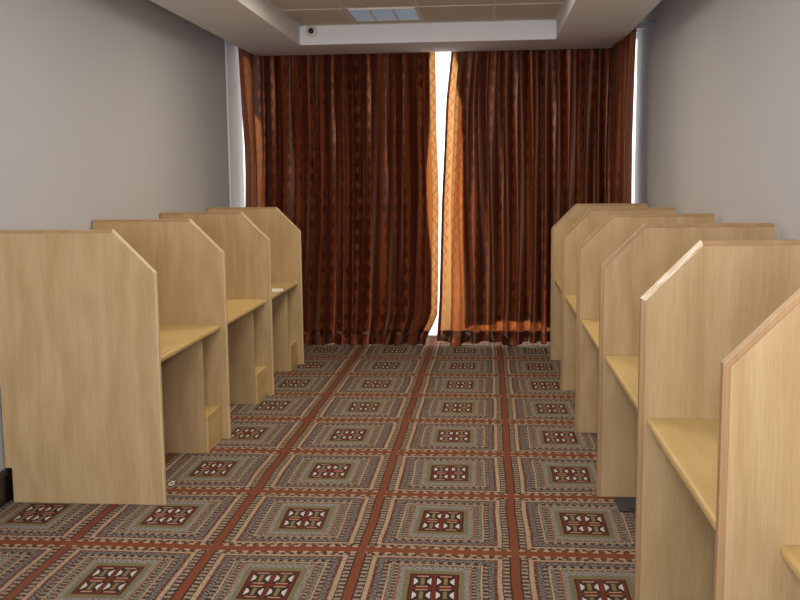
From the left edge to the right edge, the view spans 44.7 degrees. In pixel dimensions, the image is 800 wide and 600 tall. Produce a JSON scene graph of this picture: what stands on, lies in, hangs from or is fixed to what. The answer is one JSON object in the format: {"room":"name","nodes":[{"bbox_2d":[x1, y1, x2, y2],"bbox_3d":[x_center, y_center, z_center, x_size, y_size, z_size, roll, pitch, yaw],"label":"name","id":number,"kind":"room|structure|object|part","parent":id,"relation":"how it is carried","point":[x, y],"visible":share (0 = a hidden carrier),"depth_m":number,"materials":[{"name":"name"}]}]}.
{"room":"study room","nodes":[
{"label":"study room","id":0,"kind":"room"},
{"bbox_2d":[0,0,244,470],"bbox_3d":[-2.190,-0.370,3.560,0.150,3.100,12.540,0,7,5],"label":"wall","id":1,"kind":"structure","parent":0,"point":[110,109],"depth_m":6.19,"materials":[{"name":"grey paint"}]},
{"bbox_2d":[0,468,13,507],"bbox_3d":[-2.115,1.123,3.417,0.028,0.170,11.900,0,7,5],"label":"baseboard","id":2,"kind":"structure","parent":1,"relation":"attached to","point":[6,478],"depth_m":4.89,"materials":[{"name":"black"}]},
{"bbox_2d":[225,40,240,206],"bbox_3d":[-1.586,-1.048,9.350,0.018,3.000,0.340,0,7,5],"label":"trim","id":3,"kind":"structure","parent":1,"relation":"attached to","point":[230,49],"depth_m":9.23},
{"bbox_2d":[0,337,635,599],"bbox_3d":[-0.185,1.213,3.627,5.035,0.100,12.835,0,7,5],"label":"floor","id":4,"kind":"structure","parent":0,"point":[436,470],"depth_m":4.79,"materials":[{"name":"carpet"}]},
{"bbox_2d":[0,219,230,504],"bbox_3d":[-1.527,0.262,5.424,0.818,1.370,1.268,0,7,5],"label":"study carrel","id":5,"kind":"object","parent":4,"relation":"on","point":[114,356],"visible":1,"depth_m":4.83,"materials":[{"name":"laminate"}]},
{"bbox_3d":[-1.583,0.340,4.812,0.817,1.369,0.026,0,7,5],"label":"panel","id":6,"kind":"part","parent":5,"relation":"part of","materials":[{"name":"brown wood"}]},
{"bbox_3d":[-1.473,0.186,6.037,0.817,1.369,0.026,0,7,5],"label":"panel","id":7,"kind":"part","parent":5,"relation":"part of","materials":[{"name":"brown wood"}]},
{"bbox_3d":[-1.499,0.563,5.761,0.693,0.689,0.022,0,7,5],"label":"leg panel","id":8,"kind":"part","parent":5,"relation":"part of","materials":[{"name":"brown wood"}]},
{"bbox_2d":[160,212,274,403],"bbox_3d":[-1.415,0.106,6.670,0.818,1.370,1.252,0,7,5],"label":"study carrel","id":9,"kind":"object","parent":4,"relation":"on","point":[247,249],"visible":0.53,"depth_m":7.19,"materials":[{"name":"laminate"}]},
{"bbox_3d":[-1.388,0.408,7.000,0.693,0.689,0.022,0,7,5],"label":"leg panel","id":10,"kind":"part","parent":9,"relation":"part of","materials":[{"name":"brown wood"}]},
{"bbox_2d":[207,207,303,371],"bbox_3d":[-1.307,-0.046,7.883,0.818,1.370,1.202,0,7,5],"label":"study carrel","id":11,"kind":"object","parent":4,"relation":"on","point":[284,236],"visible":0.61,"depth_m":8.38,"materials":[{"name":"laminate"}]},
{"bbox_2d":[272,288,282,291],"bbox_3d":[-1.041,-0.079,7.814,0.200,0.001,0.210,-2,7,-9],"label":"paper sheet","id":12,"kind":"object","parent":11,"relation":"on","point":[275,289],"visible":0.36,"depth_m":7.85,"materials":[{"name":"white paper"}]},
{"bbox_3d":[-1.281,0.258,8.188,0.693,0.689,0.022,0,7,5],"label":"leg panel","id":13,"kind":"part","parent":11,"relation":"part of","materials":[{"name":"brown wood"}]},
{"bbox_2d":[550,203,647,359],"bbox_3d":[1.671,-0.077,7.873,0.818,1.370,1.217,0,7,5],"label":"study carrel","id":14,"kind":"object","parent":4,"relation":"on","point":[577,211],"visible":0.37,"depth_m":8.45,"materials":[{"name":"laminate"}]},
{"bbox_2d":[560,207,674,389],"bbox_3d":[1.562,0.076,6.657,0.818,1.370,1.244,0,7,5],"label":"study carrel","id":15,"kind":"object","parent":4,"relation":"on","point":[593,218],"visible":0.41,"depth_m":7.24,"materials":[{"name":"laminate"}]},
{"bbox_2d":[614,497,635,511],"bbox_3d":[1.231,1.001,4.761,0.338,0.010,0.210,0,7,5],"label":"box","id":16,"kind":"object","parent":4,"relation":"on","point":[624,504],"visible":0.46,"depth_m":4.76,"materials":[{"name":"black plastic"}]},
{"bbox_3d":[1.230,0.998,4.761,0.240,0.004,0.140,0,7,5],"label":"lid","id":17,"kind":"part","parent":16,"relation":"part of","materials":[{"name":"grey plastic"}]},
{"bbox_2d":[575,213,714,432],"bbox_3d":[1.452,0.230,5.427,0.818,1.370,1.245,0,7,5],"label":"study carrel","id":18,"kind":"object","parent":4,"relation":"on","point":[616,229],"visible":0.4,"depth_m":6.01,"materials":[{"name":"laminate"}]},
{"bbox_2d":[597,223,773,496],"bbox_3d":[1.340,0.386,4.187,0.818,1.370,1.265,0,7,5],"label":"study carrel","id":19,"kind":"object","parent":4,"relation":"on","point":[652,250],"visible":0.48,"depth_m":4.77,"materials":[{"name":"laminate"}]},
{"bbox_2d":[634,240,799,599],"bbox_3d":[1.229,0.541,2.949,0.818,1.370,1.240,0,7,5],"label":"study carrel","id":20,"kind":"object","parent":4,"relation":"on","point":[719,292],"visible":0.7,"depth_m":3.52,"materials":[{"name":"laminate"}]},
{"bbox_2d":[713,288,799,599],"bbox_3d":[1.118,0.697,1.707,0.818,1.370,1.274,0,7,5],"label":"study carrel","id":21,"kind":"object","parent":4,"relation":"on","point":[757,534],"visible":1,"depth_m":2.31,"materials":[{"name":"laminate"}]},
{"bbox_2d":[150,0,660,55],"bbox_3d":[-0.207,-1.827,3.356,5.035,0.400,13.050,0,7,5],"label":"ceiling","id":22,"kind":"structure","parent":0,"point":[257,27],"depth_m":8.25,"materials":[{"name":"paint"}]},
{"bbox_2d":[306,26,317,36],"bbox_3d":[-0.791,-2.399,8.683,0.104,0.104,0.063,0,7,5],"label":"security camera","id":23,"kind":"object","parent":22,"relation":"attached to","point":[311,31],"visible":1,"depth_m":8.68,"materials":[{"name":"white plastic"}]},
{"bbox_2d":[346,7,420,21],"bbox_3d":[-0.126,-2.373,8.096,0.570,0.012,0.580,0,7,5],"label":"recessed light","id":24,"kind":"object","parent":22,"relation":"in","point":[402,13],"visible":1,"depth_m":8.06,"materials":[{"name":"white plastic"}]},
{"bbox_2d":[634,0,799,239],"bbox_3d":[1.777,-0.365,3.184,0.150,3.100,12.500,0,7,5],"label":"wall","id":25,"kind":"structure","parent":0,"point":[717,131],"depth_m":5.88,"materials":[{"name":"grey paint"}]},
{"bbox_2d":[634,22,654,28],"bbox_3d":[0.346,-2.416,8.879,3.719,0.120,1.090,0,7,5],"label":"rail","id":26,"kind":"object","parent":25,"relation":"attached to","point":[641,25],"visible":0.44,"depth_m":8.20,"materials":[{"name":"grey metal"}]},
{"bbox_2d":[238,47,438,346],"bbox_3d":[-0.580,-1.020,9.320,1.877,2.929,0.814,0,7,5],"label":"curtain","id":27,"kind":"object","parent":26,"relation":"hanging from","point":[344,146],"visible":0.8,"depth_m":9.56,"materials":[{"name":"brown fabric"}]},
{"bbox_2d":[437,29,636,346],"bbox_3d":[1.214,-1.003,9.035,1.795,2.930,1.084,0,7,5],"label":"curtain","id":28,"kind":"object","parent":26,"relation":"hanging from","point":[531,136],"visible":0.73,"depth_m":9.40,"materials":[{"name":"brown fabric"}]},
{"bbox_3d":[0.362,-1.163,9.702,5.035,3.100,0.370,0,7,5],"label":"wall","id":29,"kind":"structure","parent":0,"visible":0},
{"bbox_2d":[428,33,636,336],"bbox_3d":[0.366,-1.103,9.745,4.835,2.970,0.060,0,7,5],"label":"window","id":30,"kind":"structure","parent":29,"relation":"in","point":[429,335],"depth_m":9.90,"materials":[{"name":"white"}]}
]}

